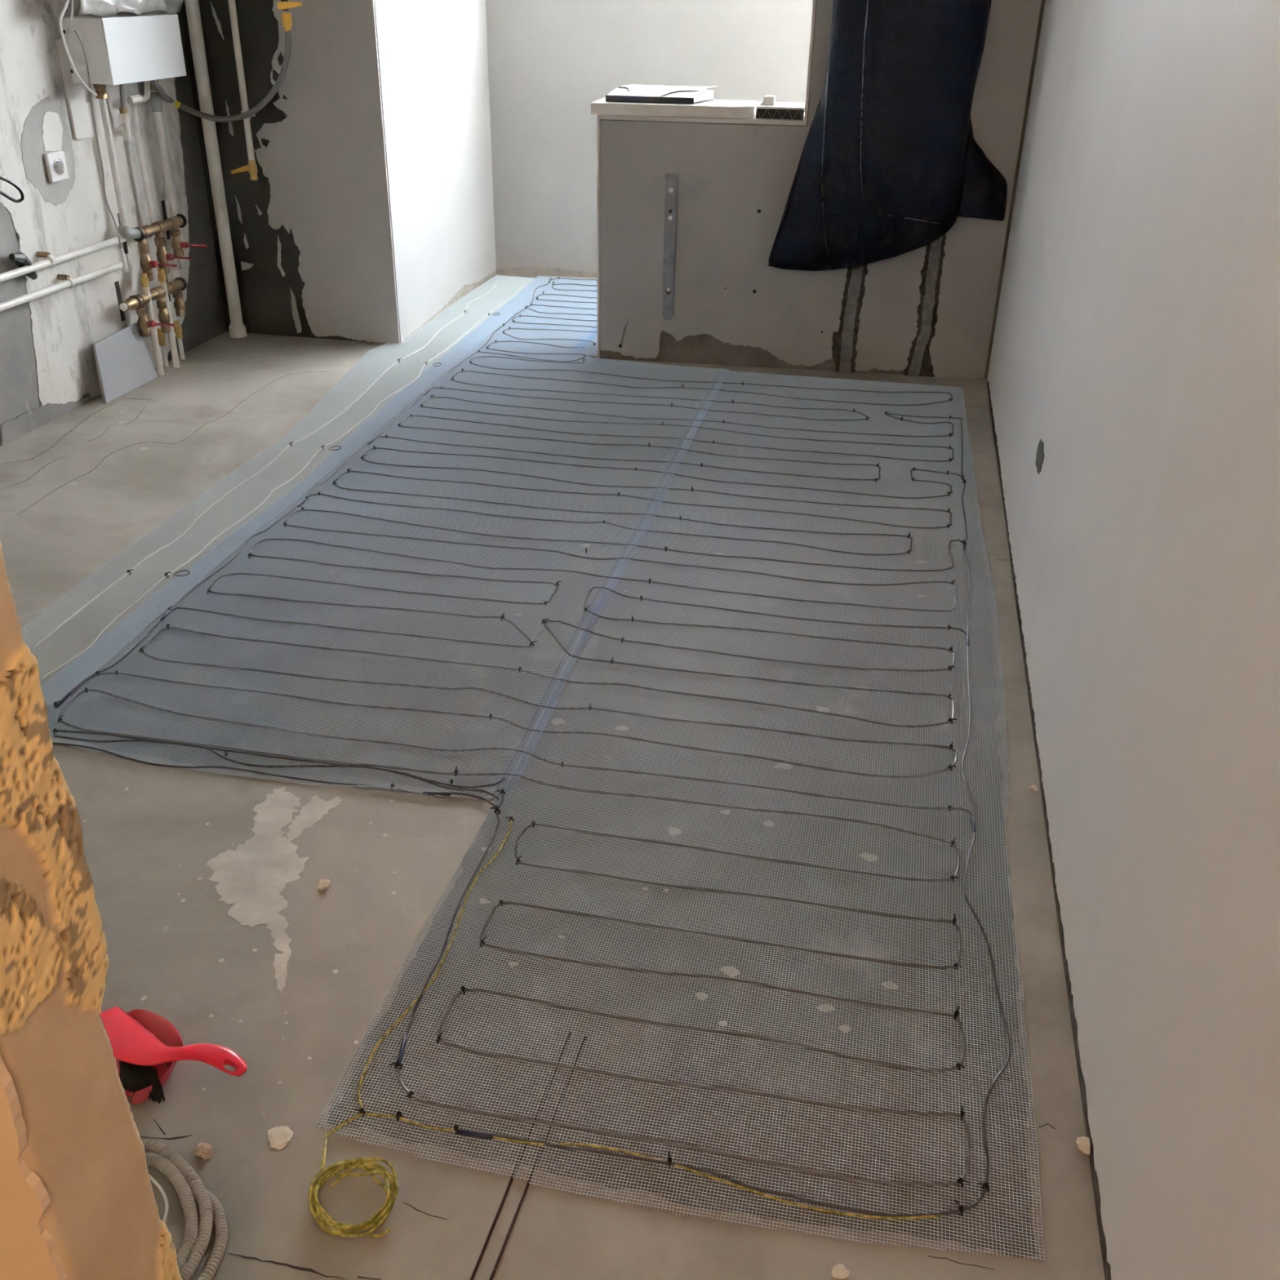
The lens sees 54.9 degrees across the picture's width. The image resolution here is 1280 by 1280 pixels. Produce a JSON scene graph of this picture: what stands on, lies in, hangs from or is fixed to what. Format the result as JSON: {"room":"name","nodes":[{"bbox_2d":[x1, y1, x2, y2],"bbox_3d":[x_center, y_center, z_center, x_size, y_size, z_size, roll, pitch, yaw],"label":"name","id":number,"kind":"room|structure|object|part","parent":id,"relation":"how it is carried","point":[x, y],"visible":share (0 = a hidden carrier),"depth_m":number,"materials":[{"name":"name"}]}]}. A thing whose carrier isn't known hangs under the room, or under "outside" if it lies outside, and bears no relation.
{"room":"building under construction","nodes":[
{"label":"building under construction","id":0,"kind":"room"},
{"bbox_2d":[0,541,182,1279],"bbox_3d":[-1.584,-0.367,0.845,2.385,2.690,0.140,6,29,10],"label":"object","id":1,"kind":"structure","parent":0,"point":[77,1201],"depth_m":0.91,"materials":[{"name":"paint"}]},
{"bbox_2d":[0,0,226,445],"bbox_3d":[-2.392,-1.528,2.973,0.210,2.721,4.520,6,29,10],"label":"wall","id":2,"kind":"structure","parent":0,"point":[48,370],"depth_m":4.42,"materials":[{"name":"paint"}]},
{"bbox_2d":[0,176,24,203],"bbox_3d":[-2.064,-1.468,3.970,0.031,0.141,0.204,6,29,10],"label":"cable","id":3,"kind":"object","parent":2,"relation":"attached to","point":[12,184],"visible":1,"depth_m":4.03,"materials":[{"name":"black plastic"}]},
{"bbox_2d":[8,252,37,279],"bbox_3d":[-2.083,-1.262,4.167,0.044,0.103,0.102,6,29,10],"label":"stub","id":4,"kind":"object","parent":2,"relation":"attached to","point":[20,259],"visible":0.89,"depth_m":4.14,"materials":[{"name":"black"}]},
{"bbox_2d":[44,151,68,182],"bbox_3d":[-2.020,-1.646,4.289,0.037,0.093,0.096,6,29,10],"label":"wall socket","id":5,"kind":"object","parent":2,"relation":"attached to","point":[55,162],"visible":1,"depth_m":4.27,"materials":[{"name":"white plastic"}]},
{"bbox_2d":[0,261,123,311],"bbox_3d":[-2.205,-0.901,3.687,0.058,0.046,2.289,6,29,10],"label":"supply pipe","id":6,"kind":"object","parent":2,"relation":"attached to","point":[68,282],"visible":0.9,"depth_m":4.34,"materials":[{"name":"white plastic"}]},
{"bbox_2d":[0,235,126,282],"bbox_3d":[-2.197,-0.998,3.670,0.058,0.046,2.282,6,29,10],"label":"supply pipe","id":7,"kind":"object","parent":2,"relation":"attached to","point":[48,260],"visible":1,"depth_m":4.27,"materials":[{"name":"white plastic"}]},
{"bbox_2d":[55,39,127,139],"bbox_3d":[-1.968,-1.996,4.449,0.010,0.320,0.336,6,29,10],"label":"board","id":8,"kind":"object","parent":2,"relation":"attached to","point":[78,100],"visible":0.5,"depth_m":4.40,"materials":[{"name":"white paint"}]},
{"bbox_2d":[57,13,186,85],"bbox_3d":[-1.868,-2.149,4.474,0.173,0.210,0.487,6,29,10],"label":"box","id":9,"kind":"object","parent":2,"relation":"attached to","point":[127,48],"visible":0.95,"depth_m":4.34,"materials":[{"name":"white metal"}]},
{"bbox_2d":[58,0,128,271],"bbox_3d":[-1.885,-1.757,4.280,0.059,0.983,0.346,-6,29,-12],"label":"wire","id":10,"kind":"object","parent":9,"relation":"hanging from","point":[122,253],"visible":1,"depth_m":4.27,"materials":[{"name":"white"}]},
{"bbox_2d":[93,84,128,228],"bbox_3d":[-1.939,-1.773,4.534,0.041,0.508,0.041,19,33,29],"label":"pipe","id":11,"kind":"object","parent":9,"relation":"attached to","point":[100,89],"visible":0.86,"depth_m":4.51,"materials":[{"name":"white plastic"}]},
{"bbox_2d":[113,84,133,141],"bbox_3d":[-1.918,-1.947,4.548,0.064,0.198,0.042,-13,31,-23],"label":"valve fitting","id":12,"kind":"object","parent":9,"relation":"attached to","point":[126,131],"visible":0.94,"depth_m":4.56,"materials":[{"name":"grey plastic"}]},
{"bbox_3d":[-1.922,-1.890,4.585,0.064,0.032,0.030,-14,32,-25],"label":"elbow arm","id":13,"kind":"part","parent":12,"relation":"part of"},
{"bbox_2d":[77,0,183,17],"bbox_3d":[-1.809,-2.358,4.330,0.072,0.297,0.655,7,29,11],"label":"plastic film","id":14,"kind":"object","parent":9,"relation":"on","point":[103,8],"visible":1,"depth_m":4.36,"materials":[{"name":"white plastic"}]},
{"bbox_2d":[126,80,155,224],"bbox_3d":[-1.881,-1.851,4.706,0.060,0.536,0.114,12,30,20],"label":"pipe","id":15,"kind":"object","parent":9,"relation":"attached to","point":[135,100],"visible":0.98,"depth_m":4.67,"materials":[{"name":"white plastic"}]},
{"bbox_2d":[149,79,186,269],"bbox_3d":[-1.870,-1.843,4.881,0.048,0.729,0.048,6,29,10],"label":"pipe","id":16,"kind":"object","parent":9,"relation":"attached to","point":[155,98],"visible":0.72,"depth_m":4.83,"materials":[{"name":"grey plastic"}]},
{"bbox_2d":[114,273,186,337],"bbox_3d":[-1.894,-1.317,4.860,0.183,0.233,0.427,6,29,10],"label":"brass manifold","id":17,"kind":"object","parent":2,"relation":"attached to","point":[137,302],"visible":0.99,"depth_m":4.83,"materials":[{"name":"gold metal"}]},
{"bbox_3d":[-1.870,-1.232,4.802,0.107,0.025,0.027,-3,29,-8],"label":"lever","id":18,"kind":"part","parent":17,"relation":"part of","materials":[{"name":"red"}]},
{"bbox_2d":[117,200,207,280],"bbox_3d":[-1.866,-1.571,4.855,0.183,0.252,0.328,6,29,10],"label":"brass manifold","id":19,"kind":"object","parent":2,"relation":"attached to","point":[173,224],"visible":0.97,"depth_m":4.85,"materials":[{"name":"gold metal"}]},
{"bbox_2d":[117,226,141,239],"bbox_3d":[-1.932,-1.540,4.659,0.042,0.058,0.096,10,30,17],"label":"pipe elbow","id":20,"kind":"object","parent":19,"relation":"attached to","point":[129,233],"visible":0.98,"depth_m":4.64,"materials":[{"name":"grey plastic"}]},
{"bbox_3d":[-1.850,-1.455,4.774,0.107,0.025,0.027,-3,29,-8],"label":"lever","id":21,"kind":"part","parent":19,"relation":"part of","materials":[{"name":"red"}]},
{"bbox_3d":[-1.826,-1.513,4.874,0.107,0.025,0.027,-3,29,-8],"label":"lever","id":22,"kind":"part","parent":19,"relation":"part of","materials":[{"name":"red"}]},
{"bbox_3d":[-1.801,-1.590,4.964,0.107,0.025,0.027,-3,29,-8],"label":"lever","id":23,"kind":"part","parent":19,"relation":"part of","materials":[{"name":"red"}]},
{"bbox_2d":[149,0,302,122],"bbox_3d":[-1.623,-2.312,4.647,0.603,0.709,0.400,6,29,10],"label":"gas hose","id":24,"kind":"object","parent":2,"relation":"attached to","point":[284,5],"visible":0.98,"depth_m":4.85,"materials":[{"name":"grey rubber"},{"name":"yellow plastic"}]},
{"bbox_2d":[280,0,288,10],"bbox_3d":[-1.360,-2.551,4.668,0.028,0.300,0.027,6,29,10],"label":"tap","id":25,"kind":"object","parent":24,"relation":"on","point":[284,3],"depth_m":4.71,"materials":[{"name":"yellow metal"}]},
{"bbox_3d":[-1.340,-2.423,4.711,0.095,0.029,0.033,9,29,14],"label":"lever","id":26,"kind":"part","parent":24,"relation":"part of","materials":[{"name":"orange"}]},
{"bbox_2d":[180,0,399,343],"bbox_3d":[-1.503,-2.596,4.952,1.026,2.700,0.273,6,29,10],"label":"wall","id":27,"kind":"structure","parent":0,"point":[311,237],"depth_m":5.12,"materials":[{"name":"grey paint"}]},
{"bbox_2d":[227,0,257,180],"bbox_3d":[-1.625,-2.814,4.665,0.118,2.029,0.052,6,29,10],"label":"gas pipe","id":28,"kind":"object","parent":27,"relation":"attached to","point":[251,167],"visible":0.91,"depth_m":4.97,"materials":[{"name":"beige metal"}]},
{"bbox_3d":[-1.659,-1.954,5.119,0.086,0.040,0.024,6,29,10],"label":"lever","id":29,"kind":"part","parent":28,"relation":"part of","materials":[{"name":"orange"}]},
{"bbox_2d":[248,160,257,180],"bbox_3d":[-1.607,-1.952,5.120,0.036,0.080,0.036,6,29,10],"label":"tap","id":30,"kind":"object","parent":28,"relation":"on","point":[252,166],"depth_m":5.11,"materials":[{"name":"gold metal"}]},
{"bbox_2d":[373,0,496,344],"bbox_3d":[-0.921,-2.894,5.520,0.102,2.700,1.744,6,29,8],"label":"wall","id":31,"kind":"structure","parent":0,"point":[433,59],"depth_m":5.61,"materials":[{"name":"paint"}]},
{"bbox_2d":[0,272,1105,1279],"bbox_3d":[0.399,0.255,2.710,6.500,0.121,9.800,6,29,10],"label":"floor","id":32,"kind":"structure","parent":0,"point":[217,924],"depth_m":2.21,"materials":[{"name":"concrete"}]},
{"bbox_2d":[92,322,157,404],"bbox_3d":[-1.977,-1.063,4.709,0.047,0.221,0.354,6,29,10],"label":"tile","id":33,"kind":"structure","parent":32,"relation":"on","point":[124,363],"depth_m":4.70,"materials":[{"name":"grey tile"}]},
{"bbox_2d":[115,1008,182,1104],"bbox_3d":[-0.740,0.617,1.826,0.128,0.047,0.151,-7,30,-15],"label":"dustpan","id":34,"kind":"object","parent":32,"relation":"on","point":[160,1027],"visible":0.38,"depth_m":1.85,"materials":[{"name":"red plastic"}]},
{"bbox_2d":[115,1059,167,1097],"bbox_3d":[-0.768,0.641,1.825,0.114,0.004,0.103,-22,36,-36],"label":"bristles","id":35,"kind":"object","parent":34,"relation":"on","point":[162,1068],"depth_m":1.82,"materials":[{"name":"black plastic"}]},
{"bbox_2d":[99,1006,247,1103],"bbox_3d":[-0.707,0.612,1.804,0.278,0.064,0.095,13,31,21],"label":"brush","id":36,"kind":"object","parent":34,"relation":"on","point":[136,1048],"visible":0.96,"depth_m":1.78,"materials":[{"name":"red plastic"}]},
{"bbox_2d":[140,272,164,375],"bbox_3d":[-1.916,-1.237,4.845,0.030,0.399,0.030,-4,29,-10],"label":"pipe","id":37,"kind":"object","parent":32,"relation":"on","point":[144,281],"visible":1,"depth_m":4.85,"materials":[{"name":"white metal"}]},
{"bbox_2d":[148,1174,168,1223],"bbox_3d":[-0.638,0.742,1.639,0.016,0.006,0.088,-15,32,-27],"label":"wire","id":38,"kind":"object","parent":32,"relation":"on","point":[153,1180],"visible":0.91,"depth_m":1.64,"materials":[{"name":"white"}]},
{"bbox_2d":[156,327,168,367],"bbox_3d":[-1.938,-1.188,5.010,0.030,0.156,0.030,-4,29,-10],"label":"pipe","id":39,"kind":"object","parent":32,"relation":"on","point":[161,335],"visible":0.94,"depth_m":5.00,"materials":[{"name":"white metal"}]},
{"bbox_2d":[157,267,180,368],"bbox_3d":[-1.890,-1.289,4.947,0.030,0.394,0.030,-4,29,-10],"label":"pipe","id":40,"kind":"object","parent":32,"relation":"on","point":[162,277],"visible":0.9,"depth_m":4.96,"materials":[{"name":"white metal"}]},
{"bbox_2d":[173,320,185,359],"bbox_3d":[-1.906,-1.241,5.106,0.030,0.158,0.030,-4,29,-10],"label":"pipe","id":41,"kind":"object","parent":32,"relation":"on","point":[177,328],"visible":0.96,"depth_m":5.09,"materials":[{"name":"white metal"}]},
{"bbox_2d":[141,1139,228,1279],"bbox_3d":[-0.621,0.744,1.626,0.105,0.022,0.286,-22,36,-36],"label":"coil","id":42,"kind":"object","parent":32,"relation":"on","point":[184,1180],"visible":0.81,"depth_m":1.61,"materials":[{"name":"grey plastic"}]},
{"bbox_2d":[193,1142,213,1159],"bbox_3d":[-0.604,0.706,1.706,0.028,0.015,0.027,6,29,10],"label":"lump","id":43,"kind":"object","parent":32,"relation":"on","point":[202,1149],"visible":1,"depth_m":1.70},
{"bbox_2d":[184,0,247,337],"bbox_3d":[-1.763,-2.534,4.838,0.074,2.690,0.074,6,29,10],"label":"riser pipe","id":44,"kind":"object","parent":32,"relation":"on","point":[237,328],"visible":1,"depth_m":5.13,"materials":[{"name":"grey plastic"}]},
{"bbox_2d":[267,1125,293,1150],"bbox_3d":[-0.504,0.699,1.733,0.034,0.005,0.041,-11,31,-21],"label":"crumb","id":45,"kind":"object","parent":32,"relation":"on","point":[278,1136],"visible":1,"depth_m":1.73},
{"bbox_2d":[21,275,548,705],"bbox_3d":[-1.079,-0.911,4.677,0.422,0.006,4.439,6,29,9],"label":"strip","id":46,"kind":"object","parent":32,"relation":"on","point":[517,281],"visible":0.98,"depth_m":3.88,"materials":[{"name":"white"}]},
{"bbox_2d":[35,280,498,646],"bbox_3d":[-1.076,-0.938,4.714,0.049,0.019,4.072,6,29,8],"label":"wire","id":47,"kind":"object","parent":46,"relation":"on","point":[291,443],"visible":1,"depth_m":3.81,"materials":[{"name":"white"}]},
{"bbox_2d":[40,285,523,679],"bbox_3d":[-0.975,-0.878,4.604,0.046,0.019,4.138,6,29,9],"label":"wire","id":48,"kind":"object","parent":46,"relation":"on","point":[166,574],"visible":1,"depth_m":3.62,"materials":[{"name":"white"}]},
{"bbox_2d":[316,878,330,890],"bbox_3d":[-0.565,0.438,2.202,0.023,0.015,0.025,6,29,10],"label":"crumb","id":49,"kind":"object","parent":32,"relation":"on","point":[323,884],"visible":1,"depth_m":2.20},
{"bbox_2d":[308,1133,399,1237],"bbox_3d":[-0.386,0.731,1.655,0.144,0.025,0.140,6,29,10],"label":"coil","id":50,"kind":"object","parent":32,"relation":"on","point":[332,1227],"visible":1,"depth_m":1.64,"materials":[{"name":"yellow plastic"}]},
{"bbox_2d":[40,275,728,799],"bbox_3d":[-0.375,-0.811,4.506,1.220,0.012,4.660,6,29,9],"label":"underfloor heating mat","id":51,"kind":"object","parent":32,"relation":"on","point":[595,593],"visible":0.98,"depth_m":3.40,"materials":[{"name":"blue"}]},
{"bbox_2d":[173,569,190,576],"bbox_3d":[-1.227,-0.179,3.303,0.042,0.008,0.028,-2,29,-5],"label":"tie","id":52,"kind":"object","parent":51,"relation":"on","point":[183,570],"visible":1,"depth_m":3.30,"materials":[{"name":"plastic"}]},
{"bbox_2d":[52,728,498,799],"bbox_3d":[-0.760,0.247,2.540,0.992,0.014,0.051,6,29,10],"label":"cable","id":53,"kind":"object","parent":51,"relation":"on","point":[54,730],"visible":1,"depth_m":2.53,"materials":[{"name":"grey plastic"}]},
{"bbox_2d":[52,742,499,808],"bbox_3d":[-0.752,0.269,2.498,0.982,0.017,0.047,6,29,10],"label":"cable","id":54,"kind":"object","parent":51,"relation":"on","point":[431,793],"visible":1,"depth_m":2.50,"materials":[{"name":"grey plastic"}]},
{"bbox_2d":[57,729,505,787],"bbox_3d":[-0.763,0.243,2.547,0.991,0.017,0.046,6,29,8],"label":"cable","id":55,"kind":"object","parent":51,"relation":"on","point":[226,751],"visible":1,"depth_m":2.55,"materials":[{"name":"grey plastic"}]},
{"bbox_2d":[53,277,551,708],"bbox_3d":[-0.858,-0.890,4.634,0.067,0.017,4.453,6,29,9],"label":"cable","id":56,"kind":"object","parent":51,"relation":"on","point":[56,704],"visible":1,"depth_m":3.52,"materials":[{"name":"grey plastic"}]},
{"bbox_2d":[477,305,596,362],"bbox_3d":[-0.404,-1.386,5.564,0.500,0.018,0.866,6,29,10],"label":"cable","id":57,"kind":"object","parent":51,"relation":"on","point":[513,321],"visible":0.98,"depth_m":5.48,"materials":[{"name":"grey plastic"}]},
{"bbox_2d":[530,276,596,309],"bbox_3d":[-0.339,-1.768,6.271,0.345,0.019,0.651,3,29,4],"label":"cable","id":58,"kind":"object","parent":51,"relation":"on","point":[559,277],"visible":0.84,"depth_m":6.22,"materials":[{"name":"grey plastic"}]},
{"bbox_2d":[389,788,505,1069],"bbox_3d":[-0.313,0.466,2.145,0.027,0.019,0.725,4,29,6],"label":"cable","id":59,"kind":"object","parent":32,"relation":"on","point":[398,1061],"visible":1,"depth_m":2.07,"materials":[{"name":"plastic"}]},
{"bbox_2d":[470,1031,571,1279],"bbox_3d":[-0.178,0.740,1.666,0.004,0.004,0.572,8,29,12],"label":"wire","id":60,"kind":"object","parent":32,"relation":"on","point":[498,1212],"visible":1,"depth_m":1.66,"materials":[{"name":"black"}]},
{"bbox_2d":[488,1035,586,1279],"bbox_3d":[-0.154,0.742,1.665,0.004,0.004,0.561,8,29,12],"label":"wire","id":61,"kind":"object","parent":32,"relation":"on","point":[516,1214],"visible":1,"depth_m":1.66,"materials":[{"name":"black"}]},
{"bbox_2d":[571,325,596,355],"bbox_3d":[0.215,-1.525,5.845,0.754,0.007,1.469,6,29,10],"label":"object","id":62,"kind":"object","parent":32,"relation":"on","point":[588,335],"visible":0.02,"depth_m":5.39,"materials":[{"name":"blue"}]},
{"bbox_2d":[315,370,1044,1261],"bbox_3d":[0.434,-0.154,3.327,1.036,0.008,3.933,6,29,10],"label":"underfloor heating mat","id":63,"kind":"object","parent":32,"relation":"on","point":[877,412],"visible":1,"depth_m":2.35,"materials":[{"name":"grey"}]},
{"bbox_2d":[320,816,514,1171],"bbox_3d":[-0.343,0.532,2.023,0.037,0.014,0.822,7,29,11],"label":"earth wire","id":64,"kind":"object","parent":63,"relation":"on","point":[511,820],"visible":1,"depth_m":1.94,"materials":[{"name":"yellow plastic"}]},
{"bbox_2d":[57,687,973,1187],"bbox_3d":[-0.399,0.434,2.208,1.965,0.021,0.941,6,29,10],"label":"cable","id":65,"kind":"object","parent":63,"relation":"on","point":[411,1095],"visible":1,"depth_m":2.07,"materials":[{"name":"grey plastic"}]},
{"bbox_2d":[70,586,966,777],"bbox_3d":[-0.223,0.030,2.954,2.012,0.022,0.762,5,29,8],"label":"cable","id":66,"kind":"object","parent":63,"relation":"on","point":[544,622],"visible":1,"depth_m":2.84,"materials":[{"name":"grey plastic"}]},
{"bbox_2d":[170,506,963,648],"bbox_3d":[-0.128,-0.164,3.315,2.085,0.023,0.788,3,29,4],"label":"cable","id":67,"kind":"object","parent":63,"relation":"on","point":[302,508],"visible":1,"depth_m":3.33,"materials":[{"name":"grey plastic"}]},
{"bbox_2d":[307,445,962,555],"bbox_3d":[0.010,-0.445,3.842,2.063,0.021,0.711,3,29,3],"label":"cable","id":68,"kind":"object","parent":63,"relation":"on","point":[948,493],"visible":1,"depth_m":3.82,"materials":[{"name":"grey plastic"}]},
{"bbox_2d":[362,1111,941,1219],"bbox_3d":[0.001,0.718,1.694,0.810,0.017,0.033,7,29,11],"label":"earth wire","id":69,"kind":"object","parent":63,"relation":"on","point":[398,1117],"visible":1,"depth_m":1.69,"materials":[{"name":"yellow plastic"}]},
{"bbox_2d":[375,395,960,482],"bbox_3d":[0.129,-0.746,4.400,2.052,0.026,0.727,5,29,7],"label":"cable","id":70,"kind":"object","parent":63,"relation":"on","point":[386,436],"visible":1,"depth_m":4.34,"materials":[{"name":"grey plastic"}]},
{"bbox_2d":[429,355,953,421],"bbox_3d":[0.215,-0.997,4.864,2.003,0.023,0.549,6,29,9],"label":"cable","id":71,"kind":"object","parent":63,"relation":"on","point":[584,359],"visible":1,"depth_m":4.81,"materials":[{"name":"grey plastic"}]},
{"bbox_2d":[457,417,1010,1216],"bbox_3d":[0.475,-0.065,3.159,0.774,0.020,3.467,6,29,10],"label":"cable","id":72,"kind":"object","parent":63,"relation":"on","point":[489,1135],"visible":1,"depth_m":1.73,"materials":[{"name":"grey plastic"}]},
{"bbox_2d":[831,1263,849,1279],"bbox_3d":[0.254,0.803,1.566,0.022,0.004,0.021,-16,33,-28],"label":"crumb","id":73,"kind":"object","parent":32,"relation":"on","point":[839,1271],"visible":1,"depth_m":1.56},
{"bbox_2d":[1029,784,1038,791],"bbox_3d":[0.801,0.300,2.505,0.018,0.011,0.017,20,34,31],"label":"crumb","id":74,"kind":"object","parent":32,"relation":"on","point":[1033,787],"visible":1,"depth_m":2.50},
{"bbox_2d":[1075,1136,1089,1155],"bbox_3d":[0.629,0.711,1.735,0.030,0.016,0.026,6,29,10],"label":"crumb","id":75,"kind":"object","parent":32,"relation":"on","point":[1082,1143],"visible":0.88,"depth_m":1.73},
{"bbox_2d":[485,0,813,277],"bbox_3d":[1.513,-2.443,6.152,5.800,1.380,0.202,5,29,8],"label":"wall","id":76,"kind":"structure","parent":0,"point":[548,60],"depth_m":6.14,"materials":[{"name":"paint"}]},
{"bbox_2d":[596,112,806,368],"bbox_3d":[0.249,-1.665,5.117,0.809,0.960,0.345,4,29,6],"label":"wall","id":77,"kind":"structure","parent":0,"point":[735,176],"depth_m":4.96,"materials":[{"name":"paint"}]},
{"bbox_2d":[662,173,677,319],"bbox_3d":[0.119,-1.578,4.973,0.047,0.570,0.021,4,29,6],"label":"rail","id":78,"kind":"object","parent":77,"relation":"attached to","point":[671,180],"visible":1,"depth_m":4.96,"materials":[{"name":"metal"}]},
{"bbox_2d":[591,97,757,118],"bbox_3d":[0.139,-2.093,4.847,0.627,0.042,0.278,4,29,6],"label":"board","id":79,"kind":"object","parent":77,"relation":"on","point":[717,108],"visible":0.81,"depth_m":4.74,"materials":[{"name":"white wood"}]},
{"bbox_2d":[605,84,716,104],"bbox_3d":[0.086,-2.143,4.835,0.417,0.053,0.206,4,29,6],"label":"document folder","id":80,"kind":"object","parent":79,"relation":"on","point":[628,93],"visible":1,"depth_m":4.78,"materials":[{"name":"white"}]},
{"bbox_3d":[-0.053,-2.134,4.803,0.033,0.032,0.104,-10,30,-19],"label":"elastic cord","id":81,"kind":"part","parent":80,"relation":"part of","materials":[{"name":"black plastic"}]},
{"bbox_3d":[0.149,-2.115,4.778,0.186,0.029,0.036,-5,29,-12],"label":"elastic cord","id":82,"kind":"part","parent":80,"relation":"part of","materials":[{"name":"grey fabric"}]},
{"bbox_2d":[755,100,804,119],"bbox_3d":[0.544,-2.067,4.783,0.186,0.070,0.206,4,29,6],"label":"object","id":83,"kind":"object","parent":77,"relation":"on","point":[780,110],"visible":1,"depth_m":4.70,"materials":[{"name":"white"}]},
{"bbox_2d":[763,95,775,105],"bbox_3d":[0.498,-2.076,4.743,0.042,0.034,0.042,6,29,10],"label":"cup","id":84,"kind":"object","parent":83,"relation":"on","point":[768,100],"visible":1,"depth_m":4.72,"materials":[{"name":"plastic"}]},
{"bbox_2d":[788,0,1044,378],"bbox_3d":[1.065,-2.361,4.614,0.829,2.713,0.349,4,29,6],"label":"wall","id":85,"kind":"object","parent":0,"point":[930,310],"visible":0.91,"depth_m":4.92,"materials":[{"name":"concrete"}]},
{"bbox_2d":[768,0,1007,271],"bbox_3d":[0.967,-2.307,4.350,0.888,2.000,0.176,2,28,2],"label":"jacket","id":86,"kind":"object","parent":85,"relation":"hanging from","point":[891,158],"visible":1,"depth_m":4.55,"materials":[{"name":"blue"}]},
{"bbox_2d":[986,0,1279,1279],"bbox_3d":[0.773,-0.506,1.168,0.203,2.700,7.600,6,29,10],"label":"wall","id":87,"kind":"structure","parent":0,"point":[1133,383],"depth_m":1.68,"materials":[{"name":"paint"}]}
]}

